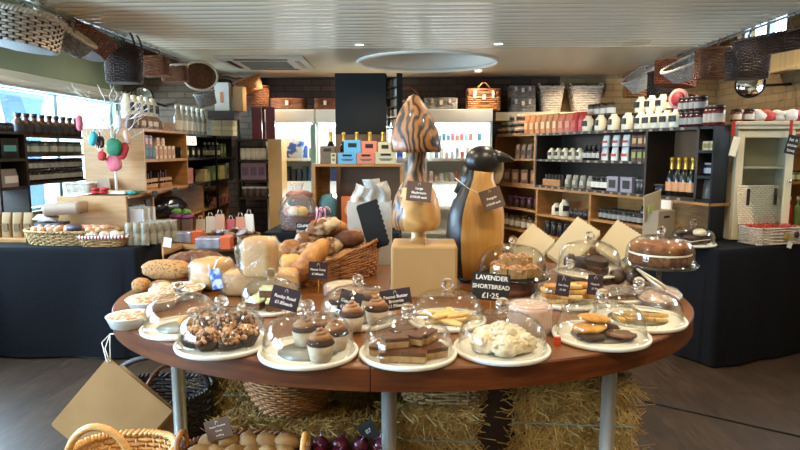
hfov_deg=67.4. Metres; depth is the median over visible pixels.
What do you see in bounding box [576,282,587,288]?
slice
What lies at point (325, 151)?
gift box
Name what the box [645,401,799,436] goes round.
cable
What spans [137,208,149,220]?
carton
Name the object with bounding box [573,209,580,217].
jar
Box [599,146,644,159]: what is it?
shelf
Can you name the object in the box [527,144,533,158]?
pouch
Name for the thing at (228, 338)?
cupcake
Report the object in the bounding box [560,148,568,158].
bottle
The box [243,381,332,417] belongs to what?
wicker bowl
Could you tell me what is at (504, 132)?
tub
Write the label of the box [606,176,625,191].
carton
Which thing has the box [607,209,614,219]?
jar
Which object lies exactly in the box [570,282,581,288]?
slice
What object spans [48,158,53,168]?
jar
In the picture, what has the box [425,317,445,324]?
wedge
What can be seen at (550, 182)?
wooden tray
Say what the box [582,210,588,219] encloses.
jar
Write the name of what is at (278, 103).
wicker hamper
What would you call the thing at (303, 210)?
packet
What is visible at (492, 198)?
price tag
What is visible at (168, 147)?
carton
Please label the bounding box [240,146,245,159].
jar
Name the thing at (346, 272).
bread basket
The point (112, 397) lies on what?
tag
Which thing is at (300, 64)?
vent
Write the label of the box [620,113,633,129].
bottle
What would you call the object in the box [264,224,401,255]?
countertop
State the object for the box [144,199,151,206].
board
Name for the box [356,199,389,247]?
chalkboard
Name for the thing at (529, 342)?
bun
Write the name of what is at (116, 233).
bun
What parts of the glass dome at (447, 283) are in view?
knob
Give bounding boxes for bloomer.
[291,238,330,282]
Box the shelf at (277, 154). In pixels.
[235,139,287,228]
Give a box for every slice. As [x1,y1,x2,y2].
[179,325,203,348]
[192,311,214,327]
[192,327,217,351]
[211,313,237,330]
[213,307,232,316]
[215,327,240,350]
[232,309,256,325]
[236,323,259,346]
[265,298,281,311]
[369,339,382,356]
[379,348,404,362]
[380,333,408,348]
[389,324,416,332]
[400,347,426,363]
[401,330,426,345]
[413,326,437,344]
[419,342,447,359]
[489,260,499,266]
[490,263,507,274]
[499,252,516,266]
[508,264,526,278]
[515,253,532,265]
[524,263,540,277]
[540,287,554,292]
[541,292,560,298]
[543,297,567,302]
[544,283,555,289]
[561,294,582,298]
[568,299,578,302]
[569,289,584,294]
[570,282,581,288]
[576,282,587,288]
[579,298,598,302]
[583,294,596,297]
[608,289,625,299]
[608,293,615,300]
[614,288,635,299]
[623,288,642,298]
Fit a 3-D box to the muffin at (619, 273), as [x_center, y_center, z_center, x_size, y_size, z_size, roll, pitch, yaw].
[1.191,0.253,3.272,0.102,0.130,0.092,0,7,2]
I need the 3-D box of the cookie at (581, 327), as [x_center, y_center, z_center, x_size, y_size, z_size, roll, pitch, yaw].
[0.726,0.392,2.298,0.124,0.028,0.119,4,8,29]
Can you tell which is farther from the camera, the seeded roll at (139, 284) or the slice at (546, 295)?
the seeded roll at (139, 284)
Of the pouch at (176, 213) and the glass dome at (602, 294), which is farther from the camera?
the pouch at (176, 213)
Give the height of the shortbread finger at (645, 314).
0.015 m
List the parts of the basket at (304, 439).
handle, handle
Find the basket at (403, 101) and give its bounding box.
[396,87,419,106]
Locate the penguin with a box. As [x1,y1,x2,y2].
[446,146,513,281]
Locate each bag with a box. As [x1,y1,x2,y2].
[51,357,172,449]
[120,364,173,447]
[154,196,187,217]
[196,217,205,232]
[206,213,214,232]
[215,211,225,229]
[215,229,223,234]
[224,232,236,236]
[226,216,235,230]
[231,227,238,231]
[236,213,244,229]
[236,229,247,235]
[243,231,253,235]
[244,210,254,230]
[341,196,358,223]
[509,224,554,264]
[547,217,599,263]
[596,220,644,268]
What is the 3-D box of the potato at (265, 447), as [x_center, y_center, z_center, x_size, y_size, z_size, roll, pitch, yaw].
[-0.475,0.819,2.143,0.098,0.074,0.072,6,10,42]
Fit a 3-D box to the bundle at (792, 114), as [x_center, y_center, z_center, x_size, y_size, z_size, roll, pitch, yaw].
[2.994,-0.869,4.756,0.647,0.102,0.172,0,7,2]
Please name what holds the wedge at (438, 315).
on the wedge at (429, 322)
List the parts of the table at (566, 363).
leg, leg, leg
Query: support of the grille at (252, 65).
attached to the air conditioner
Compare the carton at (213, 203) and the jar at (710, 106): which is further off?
the carton at (213, 203)
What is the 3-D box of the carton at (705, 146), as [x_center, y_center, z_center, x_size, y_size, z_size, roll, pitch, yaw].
[2.462,-0.628,4.753,0.102,0.070,0.070,-3,8,-23]
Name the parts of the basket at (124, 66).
handle, handle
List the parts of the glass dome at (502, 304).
knob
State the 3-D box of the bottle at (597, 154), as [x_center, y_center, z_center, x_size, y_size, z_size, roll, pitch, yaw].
[1.970,-0.713,5.897,0.072,0.150,0.073,-3,8,-23]
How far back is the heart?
4.98 m
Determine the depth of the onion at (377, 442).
2.24 m
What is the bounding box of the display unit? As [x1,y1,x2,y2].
[0,131,31,214]
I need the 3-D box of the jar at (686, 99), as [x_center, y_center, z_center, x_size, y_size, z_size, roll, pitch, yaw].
[2.381,-0.991,4.929,0.099,0.120,0.102,-3,8,-23]
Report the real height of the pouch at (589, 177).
0.130 m
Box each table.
[112,254,693,449]
[182,242,240,263]
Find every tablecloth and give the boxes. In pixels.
[0,242,161,357]
[635,232,799,366]
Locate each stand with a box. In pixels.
[207,111,242,216]
[476,269,549,296]
[555,265,614,281]
[621,258,699,288]
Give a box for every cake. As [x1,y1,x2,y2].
[323,279,366,297]
[507,298,552,336]
[584,255,608,275]
[682,235,710,244]
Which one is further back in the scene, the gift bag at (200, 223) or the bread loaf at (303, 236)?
the gift bag at (200, 223)
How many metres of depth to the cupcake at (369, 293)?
2.60 m
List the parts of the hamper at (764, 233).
lid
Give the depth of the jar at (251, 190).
6.96 m
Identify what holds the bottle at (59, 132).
on the shelves at (27, 135)
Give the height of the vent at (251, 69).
0.006 m
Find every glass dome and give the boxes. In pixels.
[143,281,215,333]
[176,295,266,350]
[240,268,302,308]
[261,299,354,360]
[321,274,394,321]
[363,302,452,359]
[412,278,482,323]
[457,297,546,356]
[478,235,546,277]
[534,259,603,304]
[555,288,648,344]
[556,231,620,270]
[593,277,684,326]
[624,226,696,266]
[671,219,715,244]
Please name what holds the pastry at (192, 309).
on the table at (566, 363)
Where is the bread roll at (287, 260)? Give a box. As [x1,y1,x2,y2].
[279,254,298,266]
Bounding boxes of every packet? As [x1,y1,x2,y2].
[171,230,204,243]
[195,235,233,249]
[284,206,291,214]
[287,166,291,180]
[288,206,298,215]
[292,169,296,180]
[297,170,302,180]
[298,206,308,215]
[303,145,307,157]
[303,167,308,180]
[331,167,335,180]
[397,152,402,157]
[429,171,432,180]
[439,148,443,157]
[449,172,453,180]
[455,148,458,157]
[455,170,458,180]
[561,175,566,184]
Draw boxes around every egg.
[37,227,45,230]
[53,226,61,231]
[85,227,93,230]
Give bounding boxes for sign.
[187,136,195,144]
[296,222,310,232]
[357,419,379,441]
[471,272,510,313]
[668,88,687,108]
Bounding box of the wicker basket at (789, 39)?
[730,12,799,60]
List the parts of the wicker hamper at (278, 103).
lid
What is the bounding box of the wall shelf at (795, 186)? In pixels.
[791,132,799,225]
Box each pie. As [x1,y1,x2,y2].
[105,309,152,330]
[125,291,179,311]
[148,282,205,301]
[638,285,682,308]
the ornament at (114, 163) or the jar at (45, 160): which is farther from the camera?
the jar at (45, 160)
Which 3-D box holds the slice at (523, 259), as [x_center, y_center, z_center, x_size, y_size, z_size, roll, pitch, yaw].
[0.622,0.173,3.060,0.101,0.066,0.092,-3,8,-21]
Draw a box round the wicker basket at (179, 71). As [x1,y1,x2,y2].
[161,56,188,82]
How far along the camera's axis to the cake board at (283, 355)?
2.06 m
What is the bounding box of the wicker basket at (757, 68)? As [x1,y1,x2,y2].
[724,27,770,80]
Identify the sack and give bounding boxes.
[283,130,304,157]
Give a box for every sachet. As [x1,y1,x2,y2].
[66,224,82,231]
[126,191,134,194]
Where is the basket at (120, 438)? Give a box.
[64,423,175,449]
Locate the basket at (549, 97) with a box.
[536,83,564,111]
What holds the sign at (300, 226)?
attached to the countertop
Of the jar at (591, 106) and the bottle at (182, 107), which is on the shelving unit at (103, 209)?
the bottle at (182, 107)
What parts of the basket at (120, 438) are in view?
handle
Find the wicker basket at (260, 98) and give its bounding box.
[223,76,269,107]
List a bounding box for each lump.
[563,253,575,266]
[574,255,586,271]
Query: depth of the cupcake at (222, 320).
2.18 m
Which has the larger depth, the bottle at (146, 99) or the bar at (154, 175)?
the bottle at (146, 99)
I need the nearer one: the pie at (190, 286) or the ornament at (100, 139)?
the pie at (190, 286)
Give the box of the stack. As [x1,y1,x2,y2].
[32,214,69,226]
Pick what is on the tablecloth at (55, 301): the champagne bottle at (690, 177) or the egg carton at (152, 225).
the egg carton at (152, 225)
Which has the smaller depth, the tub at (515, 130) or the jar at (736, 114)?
the jar at (736, 114)
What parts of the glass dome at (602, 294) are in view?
knob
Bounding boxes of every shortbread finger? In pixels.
[612,313,625,321]
[613,310,639,317]
[620,311,646,316]
[623,316,633,321]
[634,310,660,316]
[643,311,668,317]
[645,316,653,321]
[651,316,662,322]
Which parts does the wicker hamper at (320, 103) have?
lid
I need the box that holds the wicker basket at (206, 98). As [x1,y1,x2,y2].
[193,89,216,106]
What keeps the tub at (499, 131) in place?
on the shelving unit at (661, 144)
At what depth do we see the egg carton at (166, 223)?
4.81 m
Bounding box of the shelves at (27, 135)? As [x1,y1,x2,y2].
[26,134,84,184]
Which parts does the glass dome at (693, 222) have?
knob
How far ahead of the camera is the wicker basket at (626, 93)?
6.89 m
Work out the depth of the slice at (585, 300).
2.79 m
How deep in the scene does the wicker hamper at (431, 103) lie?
7.04 m
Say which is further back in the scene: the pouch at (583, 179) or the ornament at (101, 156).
the pouch at (583, 179)
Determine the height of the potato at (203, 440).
0.063 m
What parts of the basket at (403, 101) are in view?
handle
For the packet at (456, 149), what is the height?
0.132 m
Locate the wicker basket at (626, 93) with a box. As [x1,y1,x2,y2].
[623,72,646,97]
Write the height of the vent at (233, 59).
0.006 m
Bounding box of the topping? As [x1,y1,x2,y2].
[693,228,706,235]
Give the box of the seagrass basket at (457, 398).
[401,390,488,405]
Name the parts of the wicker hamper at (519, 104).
lid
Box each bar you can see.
[146,171,151,183]
[147,170,161,182]
[152,173,158,186]
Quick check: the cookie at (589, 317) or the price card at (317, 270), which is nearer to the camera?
the cookie at (589, 317)
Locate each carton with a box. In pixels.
[0,138,9,158]
[7,138,14,158]
[11,138,18,157]
[12,138,16,157]
[124,222,149,245]
[127,205,137,222]
[129,204,144,207]
[130,209,143,222]
[132,222,156,243]
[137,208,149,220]
[139,221,163,242]
[144,135,148,146]
[144,206,155,219]
[145,147,148,158]
[147,220,170,237]
[148,135,152,146]
[149,147,152,158]
[152,138,159,145]
[152,147,155,158]
[158,146,162,158]
[159,138,164,145]
[162,146,166,158]
[167,146,170,157]
[170,219,177,241]
[171,146,174,157]
[175,147,180,157]
[189,147,194,157]
[194,147,199,157]
[200,147,204,156]
[209,197,221,205]
[212,196,225,203]
[217,163,228,177]
[218,144,222,156]
[219,195,229,202]
[223,144,225,156]
[241,163,249,179]
[249,163,257,179]
[257,163,267,179]
[503,168,511,181]
[512,169,523,182]
[521,169,532,183]
[530,170,532,183]
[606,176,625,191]
[620,177,640,192]
[631,136,637,145]
[631,149,636,160]
[636,149,642,160]
[637,135,643,145]
[702,141,709,149]
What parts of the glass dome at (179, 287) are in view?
knob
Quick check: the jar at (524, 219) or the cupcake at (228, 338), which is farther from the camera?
the jar at (524, 219)
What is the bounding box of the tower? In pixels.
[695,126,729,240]
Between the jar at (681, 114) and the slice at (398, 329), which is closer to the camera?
the slice at (398, 329)
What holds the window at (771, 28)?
in the wall at (783, 98)
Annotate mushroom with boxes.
[390,94,440,242]
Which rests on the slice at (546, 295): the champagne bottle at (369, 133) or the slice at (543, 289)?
the slice at (543, 289)
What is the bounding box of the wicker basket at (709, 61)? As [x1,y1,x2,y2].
[693,36,732,79]
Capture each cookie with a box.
[572,322,606,333]
[576,332,606,341]
[577,313,610,322]
[601,323,619,331]
[603,329,637,339]
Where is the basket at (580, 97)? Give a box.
[567,83,603,111]
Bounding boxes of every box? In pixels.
[96,178,110,190]
[195,169,209,171]
[195,171,209,173]
[195,174,209,176]
[195,176,209,178]
[195,178,210,181]
[203,166,214,168]
[211,120,221,125]
[211,125,223,130]
[211,131,222,135]
[214,82,231,110]
[222,120,236,125]
[222,125,236,130]
[222,131,236,135]
[233,87,246,111]
[320,146,335,163]
[331,153,336,163]
[338,153,356,163]
[344,140,361,152]
[357,153,375,163]
[361,141,377,152]
[375,152,395,163]
[378,142,391,151]
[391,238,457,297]
[642,190,674,239]
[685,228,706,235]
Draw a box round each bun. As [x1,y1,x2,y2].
[85,232,97,235]
[99,231,109,235]
[110,231,124,235]
[470,332,495,353]
[473,324,489,334]
[487,320,516,336]
[491,334,523,357]
[514,324,525,331]
[515,331,536,352]
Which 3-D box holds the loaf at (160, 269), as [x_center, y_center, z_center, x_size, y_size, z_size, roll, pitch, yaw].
[-1.264,0.242,3.267,0.301,0.110,0.115,1,7,8]
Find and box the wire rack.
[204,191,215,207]
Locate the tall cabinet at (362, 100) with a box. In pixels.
[335,73,402,220]
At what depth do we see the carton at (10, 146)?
5.08 m
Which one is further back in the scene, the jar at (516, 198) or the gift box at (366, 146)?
the jar at (516, 198)
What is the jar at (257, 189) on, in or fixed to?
on the shelf at (277, 154)
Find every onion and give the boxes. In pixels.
[312,431,328,449]
[313,442,323,449]
[331,431,348,449]
[352,436,369,449]
[372,432,381,448]
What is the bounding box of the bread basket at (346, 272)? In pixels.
[279,229,379,287]
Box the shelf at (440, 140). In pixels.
[440,140,487,141]
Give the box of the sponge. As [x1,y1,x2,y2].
[628,239,692,268]
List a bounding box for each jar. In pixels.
[0,122,4,130]
[28,141,38,153]
[28,159,31,170]
[29,171,32,181]
[30,170,38,181]
[31,159,37,169]
[37,159,43,169]
[38,141,48,153]
[38,158,48,169]
[38,170,43,180]
[43,170,49,180]
[47,141,57,153]
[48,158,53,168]
[49,169,54,180]
[53,158,58,168]
[54,169,59,179]
[56,141,65,153]
[58,158,63,168]
[59,169,64,179]
[63,158,68,168]
[64,169,69,178]
[65,142,73,153]
[68,158,73,167]
[69,168,74,178]
[73,142,81,153]
[73,158,78,167]
[74,168,78,178]
[77,158,82,167]
[78,168,83,177]
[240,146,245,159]
[241,186,247,196]
[245,146,250,159]
[248,186,254,196]
[250,146,255,159]
[255,187,260,196]
[256,146,260,159]
[261,146,266,159]
[261,187,268,196]
[278,183,315,230]
[504,213,510,225]
[508,195,514,205]
[509,214,515,226]
[514,196,520,206]
[515,215,521,228]
[520,197,527,207]
[521,216,528,229]
[526,197,533,208]
[527,217,534,228]
[533,198,535,209]
[544,220,552,234]
[550,221,558,235]
[557,222,564,237]
[563,223,570,232]
[568,208,573,217]
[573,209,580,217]
[578,210,582,218]
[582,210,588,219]
[587,104,593,115]
[591,176,595,188]
[593,104,600,115]
[595,176,603,189]
[598,208,606,218]
[600,103,606,114]
[600,177,604,189]
[603,209,607,219]
[606,102,615,114]
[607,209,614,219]
[612,210,620,220]
[617,211,621,221]
[622,211,629,222]
[627,212,632,222]
[632,212,637,223]
[635,179,638,192]
[637,213,642,224]
[639,179,642,193]
[658,184,664,194]
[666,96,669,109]
[678,97,683,111]
[679,112,683,126]
[682,112,688,126]
[683,96,689,111]
[688,96,694,110]
[688,111,693,126]
[693,111,702,126]
[694,95,707,110]
[703,105,708,125]
[704,163,708,175]
[707,105,712,125]
[708,163,710,175]
[711,105,725,125]
[730,109,741,121]
[743,109,754,120]
[792,170,794,180]
[795,170,799,180]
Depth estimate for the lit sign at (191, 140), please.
6.28 m
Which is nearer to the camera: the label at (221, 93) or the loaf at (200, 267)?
the loaf at (200, 267)
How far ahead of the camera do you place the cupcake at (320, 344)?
2.00 m
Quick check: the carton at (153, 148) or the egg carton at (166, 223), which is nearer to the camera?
the egg carton at (166, 223)
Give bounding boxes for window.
[0,86,111,210]
[0,89,45,206]
[743,19,775,38]
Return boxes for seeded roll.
[131,278,150,291]
[149,280,171,287]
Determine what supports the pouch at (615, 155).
on the shelving unit at (661, 144)
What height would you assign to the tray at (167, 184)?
0.095 m
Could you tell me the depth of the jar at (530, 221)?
6.99 m
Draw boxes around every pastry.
[177,316,193,325]
[186,306,210,313]
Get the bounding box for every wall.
[0,0,123,222]
[228,40,720,235]
[717,10,799,147]
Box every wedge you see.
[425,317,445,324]
[426,310,451,314]
[430,312,446,319]
[440,318,463,326]
[445,307,455,313]
[446,311,469,318]
[452,315,476,321]
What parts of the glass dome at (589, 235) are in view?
knob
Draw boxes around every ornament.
[76,110,82,130]
[88,128,97,145]
[96,133,104,147]
[97,149,105,160]
[105,155,121,171]
[106,133,121,155]
[113,111,122,128]
[117,143,128,159]
[123,126,130,143]
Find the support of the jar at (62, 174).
on the shelves at (27, 135)
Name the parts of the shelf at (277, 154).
panel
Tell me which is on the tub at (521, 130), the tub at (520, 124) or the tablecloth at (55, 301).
the tub at (520, 124)
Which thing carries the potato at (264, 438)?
in the basket at (304, 439)
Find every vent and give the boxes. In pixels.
[226,61,243,68]
[233,59,287,60]
[251,69,298,69]
[295,61,306,68]
[616,40,650,45]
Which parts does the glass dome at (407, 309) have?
knob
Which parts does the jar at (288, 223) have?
handle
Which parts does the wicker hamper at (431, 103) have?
lid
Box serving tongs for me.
[636,268,666,289]
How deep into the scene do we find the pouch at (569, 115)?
6.27 m
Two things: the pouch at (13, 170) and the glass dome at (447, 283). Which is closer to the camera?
the glass dome at (447, 283)
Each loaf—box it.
[141,259,190,279]
[168,250,223,263]
[188,255,234,290]
[220,266,300,296]
[234,234,280,278]
[280,239,301,253]
[290,242,311,254]
[295,230,323,242]
[306,216,340,236]
[324,221,347,237]
[324,237,342,254]
[329,248,360,268]
[334,230,363,247]
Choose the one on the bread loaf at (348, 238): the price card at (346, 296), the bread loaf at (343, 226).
the bread loaf at (343, 226)
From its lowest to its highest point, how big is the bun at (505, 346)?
0.069 m
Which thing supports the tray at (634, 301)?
on the table at (566, 363)
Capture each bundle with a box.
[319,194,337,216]
[742,109,799,120]
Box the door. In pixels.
[310,124,316,212]
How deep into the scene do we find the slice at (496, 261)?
3.12 m
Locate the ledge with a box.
[493,112,574,121]
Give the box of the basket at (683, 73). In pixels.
[660,44,707,83]
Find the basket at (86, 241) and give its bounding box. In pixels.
[77,232,129,246]
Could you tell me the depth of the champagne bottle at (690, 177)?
4.96 m
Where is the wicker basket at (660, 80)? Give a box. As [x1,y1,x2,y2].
[654,53,696,88]
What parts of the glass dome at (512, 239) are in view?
knob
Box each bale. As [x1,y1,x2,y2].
[186,372,232,431]
[201,391,402,449]
[215,378,380,415]
[373,392,492,449]
[494,370,656,449]
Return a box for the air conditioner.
[214,55,315,69]
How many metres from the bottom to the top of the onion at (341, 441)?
0.081 m
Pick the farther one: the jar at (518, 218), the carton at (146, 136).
the jar at (518, 218)
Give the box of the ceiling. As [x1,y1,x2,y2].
[33,0,799,77]
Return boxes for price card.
[203,416,233,441]
[268,284,301,324]
[308,261,327,293]
[336,288,363,312]
[379,287,411,324]
[555,275,570,315]
[586,274,603,306]
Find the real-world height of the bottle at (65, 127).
0.190 m
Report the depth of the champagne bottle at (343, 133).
5.74 m
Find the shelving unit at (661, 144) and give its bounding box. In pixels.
[495,126,730,271]
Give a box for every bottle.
[12,112,25,131]
[22,113,33,134]
[30,114,40,134]
[38,115,48,134]
[45,115,55,135]
[52,116,62,135]
[59,117,68,135]
[66,117,75,135]
[72,118,81,136]
[121,94,134,118]
[130,95,140,114]
[137,96,146,115]
[143,97,153,116]
[149,99,158,116]
[174,104,182,130]
[180,105,187,133]
[185,106,192,133]
[191,107,197,134]
[195,108,202,134]
[200,109,206,134]
[203,142,207,156]
[207,142,211,156]
[211,143,214,156]
[217,143,219,156]
[327,132,333,145]
[340,132,345,152]
[368,132,371,140]
[381,132,384,141]
[547,148,554,158]
[551,203,559,214]
[553,148,561,158]
[559,200,569,216]
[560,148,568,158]
[567,148,575,159]
[575,148,582,159]
[581,116,593,130]
[582,145,588,159]
[587,145,592,159]
[592,145,597,159]
[593,115,606,130]
[596,145,601,159]
[606,114,619,129]
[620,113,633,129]
[633,112,644,128]
[634,97,645,112]
[641,111,653,128]
[644,95,656,111]
[650,111,662,127]
[655,94,666,110]
[659,110,671,127]
[665,157,675,194]
[668,109,679,127]
[672,157,682,195]
[679,157,689,196]
[686,157,694,196]
[788,197,792,224]
[792,197,799,224]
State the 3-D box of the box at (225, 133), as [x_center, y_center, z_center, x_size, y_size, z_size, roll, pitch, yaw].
[-1.970,-1.062,6.941,0.120,0.055,0.160,0,7,2]
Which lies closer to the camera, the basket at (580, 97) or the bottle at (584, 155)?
the bottle at (584, 155)
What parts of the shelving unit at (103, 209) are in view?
panel, panel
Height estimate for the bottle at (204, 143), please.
0.170 m
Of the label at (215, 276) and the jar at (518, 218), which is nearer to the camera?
the label at (215, 276)
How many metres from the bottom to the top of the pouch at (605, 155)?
0.125 m
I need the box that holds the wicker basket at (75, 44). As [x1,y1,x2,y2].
[31,3,97,58]
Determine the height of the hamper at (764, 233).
0.471 m
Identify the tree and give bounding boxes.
[69,83,156,193]
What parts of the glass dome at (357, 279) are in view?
knob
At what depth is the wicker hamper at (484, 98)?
7.02 m
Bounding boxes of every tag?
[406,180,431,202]
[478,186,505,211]
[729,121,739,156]
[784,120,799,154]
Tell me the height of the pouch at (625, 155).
0.125 m
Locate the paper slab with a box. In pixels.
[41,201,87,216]
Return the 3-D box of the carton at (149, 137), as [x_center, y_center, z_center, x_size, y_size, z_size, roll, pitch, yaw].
[-2.279,-0.757,5.415,0.062,0.100,0.070,0,7,2]
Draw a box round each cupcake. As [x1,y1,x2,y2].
[291,316,316,347]
[306,327,334,362]
[312,311,331,328]
[325,317,348,351]
[328,288,341,317]
[339,300,363,332]
[362,285,379,312]
[365,295,388,325]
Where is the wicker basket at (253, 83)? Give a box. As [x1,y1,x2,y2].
[218,73,262,94]
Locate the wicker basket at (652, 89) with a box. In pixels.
[647,71,674,97]
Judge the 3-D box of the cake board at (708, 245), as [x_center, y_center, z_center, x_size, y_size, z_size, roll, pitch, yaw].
[2.220,0.142,4.553,0.330,0.020,0.330,3,8,24]
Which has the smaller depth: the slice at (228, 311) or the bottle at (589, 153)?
the slice at (228, 311)
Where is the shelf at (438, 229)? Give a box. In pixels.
[433,228,446,230]
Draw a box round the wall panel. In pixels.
[121,37,262,155]
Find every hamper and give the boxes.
[270,98,306,109]
[314,98,334,109]
[424,98,457,108]
[465,82,500,110]
[507,85,535,98]
[507,97,535,111]
[737,185,799,248]
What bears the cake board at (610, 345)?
on the table at (566, 363)
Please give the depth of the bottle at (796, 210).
5.46 m
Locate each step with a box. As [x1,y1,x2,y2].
[122,119,173,130]
[592,108,725,130]
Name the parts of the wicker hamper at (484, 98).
lid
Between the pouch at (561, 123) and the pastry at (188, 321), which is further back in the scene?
the pouch at (561, 123)
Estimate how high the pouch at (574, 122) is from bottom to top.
0.200 m
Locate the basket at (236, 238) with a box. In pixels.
[203,231,260,244]
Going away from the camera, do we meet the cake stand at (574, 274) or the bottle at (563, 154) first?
the cake stand at (574, 274)
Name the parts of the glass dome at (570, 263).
knob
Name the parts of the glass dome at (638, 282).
knob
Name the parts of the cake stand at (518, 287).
plate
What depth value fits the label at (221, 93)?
6.72 m
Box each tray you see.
[147,178,157,189]
[157,177,171,187]
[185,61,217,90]
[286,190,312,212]
[310,439,373,449]
[543,179,564,185]
[603,284,646,304]
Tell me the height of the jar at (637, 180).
0.125 m
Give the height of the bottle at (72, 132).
0.190 m
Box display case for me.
[312,163,403,227]
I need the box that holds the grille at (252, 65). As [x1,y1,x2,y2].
[240,62,293,68]
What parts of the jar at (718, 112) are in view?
lid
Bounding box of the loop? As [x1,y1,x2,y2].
[101,333,113,362]
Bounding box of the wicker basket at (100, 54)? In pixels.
[54,13,117,61]
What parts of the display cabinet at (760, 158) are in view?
cornice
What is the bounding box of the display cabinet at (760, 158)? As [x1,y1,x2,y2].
[723,121,799,239]
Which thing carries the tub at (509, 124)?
on the tub at (510, 130)
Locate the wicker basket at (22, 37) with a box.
[0,0,66,55]
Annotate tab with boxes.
[162,237,171,258]
[553,336,560,344]
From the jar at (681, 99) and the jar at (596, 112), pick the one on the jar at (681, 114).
the jar at (681, 99)
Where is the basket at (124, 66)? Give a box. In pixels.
[104,31,143,84]
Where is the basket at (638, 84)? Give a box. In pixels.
[621,64,654,93]
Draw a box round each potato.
[188,444,208,449]
[197,434,217,445]
[208,444,224,449]
[218,433,238,447]
[225,444,244,449]
[238,431,256,446]
[243,444,259,449]
[256,432,276,446]
[258,445,276,449]
[274,433,299,449]
[275,444,293,449]
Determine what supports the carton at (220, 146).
on the shelving unit at (103, 209)
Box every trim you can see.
[0,68,129,103]
[16,0,231,79]
[357,50,499,72]
[618,7,799,78]
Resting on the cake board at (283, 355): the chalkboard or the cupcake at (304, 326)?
the cupcake at (304, 326)
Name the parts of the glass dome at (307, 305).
knob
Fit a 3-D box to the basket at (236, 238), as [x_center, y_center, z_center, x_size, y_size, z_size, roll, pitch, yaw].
[-1.461,0.113,5.225,0.492,0.085,0.384,1,7,9]
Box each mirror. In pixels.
[130,86,165,106]
[734,79,791,97]
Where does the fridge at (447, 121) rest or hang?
on the floor
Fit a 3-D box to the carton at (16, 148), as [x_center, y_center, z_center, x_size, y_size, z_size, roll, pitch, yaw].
[-3.340,-0.654,5.125,0.102,0.170,0.100,0,7,2]
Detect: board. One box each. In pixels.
[0,237,27,242]
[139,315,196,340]
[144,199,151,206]
[173,333,269,360]
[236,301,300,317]
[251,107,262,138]
[257,336,358,370]
[265,107,275,138]
[327,306,397,331]
[359,338,456,371]
[408,308,486,332]
[453,333,550,366]
[531,291,607,311]
[551,320,652,352]
[589,305,688,333]
[676,239,716,247]
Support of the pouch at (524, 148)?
on the shelving unit at (661, 144)
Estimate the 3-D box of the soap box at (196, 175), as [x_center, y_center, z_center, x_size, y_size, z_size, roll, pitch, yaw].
[-2.244,-0.567,6.828,0.110,0.026,0.190,0,7,0]
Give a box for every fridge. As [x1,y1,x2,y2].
[264,110,315,229]
[315,109,410,237]
[425,109,492,238]
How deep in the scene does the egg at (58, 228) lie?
4.70 m
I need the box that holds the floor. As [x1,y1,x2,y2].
[0,351,799,449]
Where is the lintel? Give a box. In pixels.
[769,49,799,73]
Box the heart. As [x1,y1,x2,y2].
[99,187,109,190]
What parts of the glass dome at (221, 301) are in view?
knob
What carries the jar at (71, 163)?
on the jar at (71, 170)
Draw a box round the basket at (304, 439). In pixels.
[173,428,310,449]
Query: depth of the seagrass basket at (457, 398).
2.51 m
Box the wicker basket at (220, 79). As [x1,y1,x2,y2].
[211,74,233,95]
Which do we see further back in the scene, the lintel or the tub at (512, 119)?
the tub at (512, 119)
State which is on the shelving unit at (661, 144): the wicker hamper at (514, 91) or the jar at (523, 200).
the jar at (523, 200)
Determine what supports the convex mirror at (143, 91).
attached to the wall panel
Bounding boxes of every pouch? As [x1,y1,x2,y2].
[0,212,1,236]
[1,169,9,187]
[2,212,12,236]
[4,169,11,186]
[7,169,13,186]
[9,169,15,186]
[12,169,18,186]
[13,212,23,236]
[23,212,35,236]
[126,114,138,127]
[134,115,145,128]
[143,116,152,128]
[149,116,158,129]
[156,117,163,129]
[169,209,182,230]
[181,209,194,230]
[515,144,521,157]
[521,144,526,158]
[524,116,530,133]
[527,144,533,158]
[529,115,536,133]
[535,115,541,132]
[540,114,547,132]
[546,113,553,132]
[552,113,559,132]
[557,113,566,132]
[565,113,572,131]
[565,175,572,186]
[571,112,579,131]
[572,175,579,187]
[578,111,587,131]
[579,175,586,187]
[586,176,591,188]
[601,147,609,159]
[602,135,610,145]
[610,147,619,160]
[612,135,620,145]
[620,147,629,160]
[622,135,630,145]
[702,180,709,198]
[707,181,709,198]
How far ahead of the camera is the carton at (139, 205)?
5.28 m
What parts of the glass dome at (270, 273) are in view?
knob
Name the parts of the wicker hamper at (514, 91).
lid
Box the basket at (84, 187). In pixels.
[63,181,96,193]
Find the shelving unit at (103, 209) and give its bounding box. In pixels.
[56,128,232,258]
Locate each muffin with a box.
[609,261,626,282]
[625,267,642,283]
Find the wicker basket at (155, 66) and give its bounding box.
[143,48,170,77]
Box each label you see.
[209,257,222,289]
[220,92,222,102]
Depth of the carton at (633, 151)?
5.46 m
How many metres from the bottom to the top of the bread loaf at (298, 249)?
0.113 m
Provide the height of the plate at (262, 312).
0.020 m
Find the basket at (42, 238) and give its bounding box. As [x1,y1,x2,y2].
[23,226,119,245]
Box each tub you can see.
[497,129,502,134]
[501,122,507,128]
[502,129,507,134]
[506,122,511,127]
[507,115,515,121]
[507,128,512,134]
[512,122,517,127]
[513,128,518,133]
[516,114,524,120]
[517,121,524,127]
[518,128,523,133]
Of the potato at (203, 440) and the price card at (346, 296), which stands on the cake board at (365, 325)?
the price card at (346, 296)
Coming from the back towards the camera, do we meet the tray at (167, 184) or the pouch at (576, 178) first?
the pouch at (576, 178)
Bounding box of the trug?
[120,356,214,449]
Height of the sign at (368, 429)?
0.100 m
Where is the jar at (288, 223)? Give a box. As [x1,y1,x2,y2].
[278,183,315,230]
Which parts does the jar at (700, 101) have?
lid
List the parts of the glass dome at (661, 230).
knob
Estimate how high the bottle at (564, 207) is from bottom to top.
0.175 m

